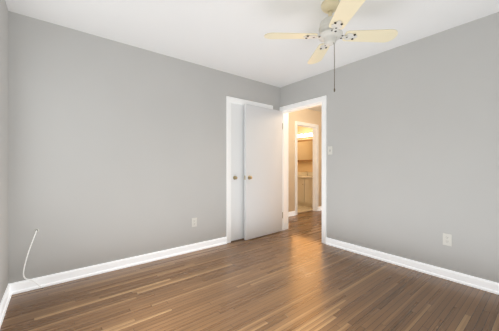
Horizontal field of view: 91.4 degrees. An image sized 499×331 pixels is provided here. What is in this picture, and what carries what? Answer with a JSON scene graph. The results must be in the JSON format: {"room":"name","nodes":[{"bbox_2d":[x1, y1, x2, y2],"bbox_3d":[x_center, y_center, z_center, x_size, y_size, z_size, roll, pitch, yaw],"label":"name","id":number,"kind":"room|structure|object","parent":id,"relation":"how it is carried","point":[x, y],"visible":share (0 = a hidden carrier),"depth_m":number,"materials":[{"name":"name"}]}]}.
{"room":"empty bedroom","nodes":[
{"label":"empty bedroom","id":0,"kind":"room"},
{"bbox_2d":[0,0,7,302],"bbox_3d":[-0.936,-0.110,0.530,0.165,2.440,3.865,0,0,-38],"label":"wall","id":1,"kind":"structure","parent":0,"point":[3,7],"depth_m":1.90,"materials":[{"name":"grey paint"}]},
{"bbox_2d":[8,11,279,283],"bbox_3d":[-0.891,-0.110,3.140,3.485,2.440,0.165,0,0,-38],"label":"wall","id":2,"kind":"structure","parent":0,"point":[115,148],"depth_m":2.54,"materials":[{"name":"grey paint"}]},
{"bbox_2d":[23,229,42,288],"bbox_3d":[-1.929,0.841,2.176,0.138,0.538,0.050,0,0,-38],"label":"coaxial cable","id":3,"kind":"object","parent":2,"relation":"attached to","point":[35,230],"visible":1,"depth_m":2.15,"materials":[{"name":"white plastic"}]},
{"bbox_2d":[192,218,196,226],"bbox_3d":[-0.717,0.740,3.167,0.070,0.114,0.009,0,0,-38],"label":"outlet","id":4,"kind":"object","parent":2,"relation":"attached to","point":[194,220],"visible":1,"depth_m":3.16,"materials":[{"name":"white plastic"}]},
{"bbox_2d":[231,103,243,240],"bbox_3d":[0.025,0.094,3.760,0.754,2.012,0.085,0,0,-38],"label":"closet door","id":5,"kind":"structure","parent":2,"relation":"in","point":[237,110],"depth_m":3.61,"materials":[{"name":"white wood"}]},
{"bbox_2d":[226,96,272,242],"bbox_3d":[-0.023,0.059,3.821,0.912,2.101,0.181,0,0,-38],"label":"trim","id":6,"kind":"structure","parent":2,"relation":"attached to","point":[229,100],"depth_m":3.50,"materials":[{"name":"white wood"}]},
{"bbox_2d":[0,210,498,330],"bbox_3d":[0.779,1.160,3.406,6.430,0.100,6.230,0,0,-38],"label":"floor","id":7,"kind":"structure","parent":0,"point":[288,279],"depth_m":2.05,"materials":[{"name":"brown wood"}]},
{"bbox_2d":[5,0,498,111],"bbox_3d":[0.779,-1.380,3.406,6.430,0.100,6.230,0,0,-38],"label":"ceiling","id":8,"kind":"structure","parent":0,"point":[227,36],"depth_m":2.30,"materials":[{"name":"white paint"}]},
{"bbox_2d":[264,0,397,91],"bbox_3d":[0.664,-0.962,2.003,0.885,0.735,0.885,0,0,-39],"label":"ceiling fan","id":9,"kind":"object","parent":8,"relation":"hanging from","point":[330,31],"depth_m":1.97,"materials":[{"name":"beige wood"}]},
{"bbox_2d":[288,109,321,211],"bbox_3d":[2.242,-0.110,4.314,2.880,2.440,3.500,0,0,-38],"label":"wall","id":10,"kind":"structure","parent":0,"point":[306,115],"depth_m":5.44,"materials":[{"name":"beige paint"}]},
{"bbox_2d":[0,206,498,327],"bbox_3d":[1.246,1.064,2.819,6.100,0.092,4.400,0,0,-38],"label":"baseboard","id":11,"kind":"structure","parent":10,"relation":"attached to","point":[44,281],"depth_m":2.51,"materials":[{"name":"white wood"}]},
{"bbox_2d":[295,121,318,214],"bbox_3d":[1.320,0.057,5.745,0.852,2.106,0.121,0,0,-38],"label":"door frame","id":12,"kind":"structure","parent":10,"relation":"attached to","point":[315,127],"depth_m":5.94,"materials":[{"name":"white wood"}]},
{"bbox_2d":[297,205,312,212],"bbox_3d":[1.022,1.104,6.474,1.700,0.012,1.400,0,0,-38],"label":"floor","id":13,"kind":"structure","parent":0,"point":[300,209],"depth_m":6.08,"materials":[{"name":"beige tile"}]},
{"bbox_2d":[297,171,312,207],"bbox_3d":[1.530,0.629,6.769,0.526,0.938,1.170,0,0,-38],"label":"vanity","id":14,"kind":"object","parent":13,"relation":"on","point":[304,179],"visible":0.33,"depth_m":6.50,"materials":[{"name":"beige wood"}]},
{"bbox_2d":[297,126,312,171],"bbox_3d":[0.991,-0.110,6.513,1.900,2.440,1.500,0,0,-39],"label":"wall","id":15,"kind":"structure","parent":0,"point":[301,166],"depth_m":7.11,"materials":[{"name":"beige paint"}]},
{"bbox_2d":[297,139,312,161],"bbox_3d":[1.598,-0.425,7.028,0.097,0.630,0.750,0,0,-38],"label":"mirror","id":16,"kind":"object","parent":15,"relation":"attached to","point":[304,147],"visible":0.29,"depth_m":6.95,"materials":[{"name":"brown mirror"}]},
{"bbox_2d":[297,133,312,137],"bbox_3d":[1.582,-0.865,7.015,0.138,0.100,0.650,0,0,-38],"label":"light","id":17,"kind":"object","parent":15,"relation":"attached to","point":[305,134],"visible":0.92,"depth_m":6.95,"materials":[{"name":"white glass"}]},
{"bbox_2d":[280,12,498,282],"bbox_3d":[1.574,-0.110,2.974,0.165,2.440,4.565,0,0,-38],"label":"wall","id":18,"kind":"structure","parent":0,"point":[413,127],"depth_m":2.56,"materials":[{"name":"grey paint"}]},
{"bbox_2d":[280,95,326,243],"bbox_3d":[0.858,0.059,3.877,0.202,2.101,0.963,0,0,-38],"label":"door frame","id":19,"kind":"structure","parent":18,"relation":"attached to","point":[322,100],"depth_m":3.78,"materials":[{"name":"white wood"}]},
{"bbox_2d":[244,104,281,239],"bbox_3d":[0.242,0.093,3.861,0.817,2.013,0.135,0,0,-40],"label":"entry door","id":20,"kind":"structure","parent":19,"relation":"attached to","point":[262,126],"depth_m":3.80,"materials":[{"name":"white wood"}]},
{"bbox_2d":[328,146,331,154],"bbox_3d":[1.121,-0.210,3.396,0.016,0.114,0.070,0,0,-38],"label":"switch","id":21,"kind":"object","parent":18,"relation":"attached to","point":[329,147],"visible":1,"depth_m":3.39,"materials":[{"name":"white plastic"}]},
{"bbox_2d":[443,233,451,245],"bbox_3d":[1.933,0.725,2.381,0.009,0.114,0.070,0,0,-38],"label":"outlet","id":22,"kind":"object","parent":18,"relation":"attached to","point":[447,238],"visible":1,"depth_m":2.38,"materials":[{"name":"white plastic"}]}
]}

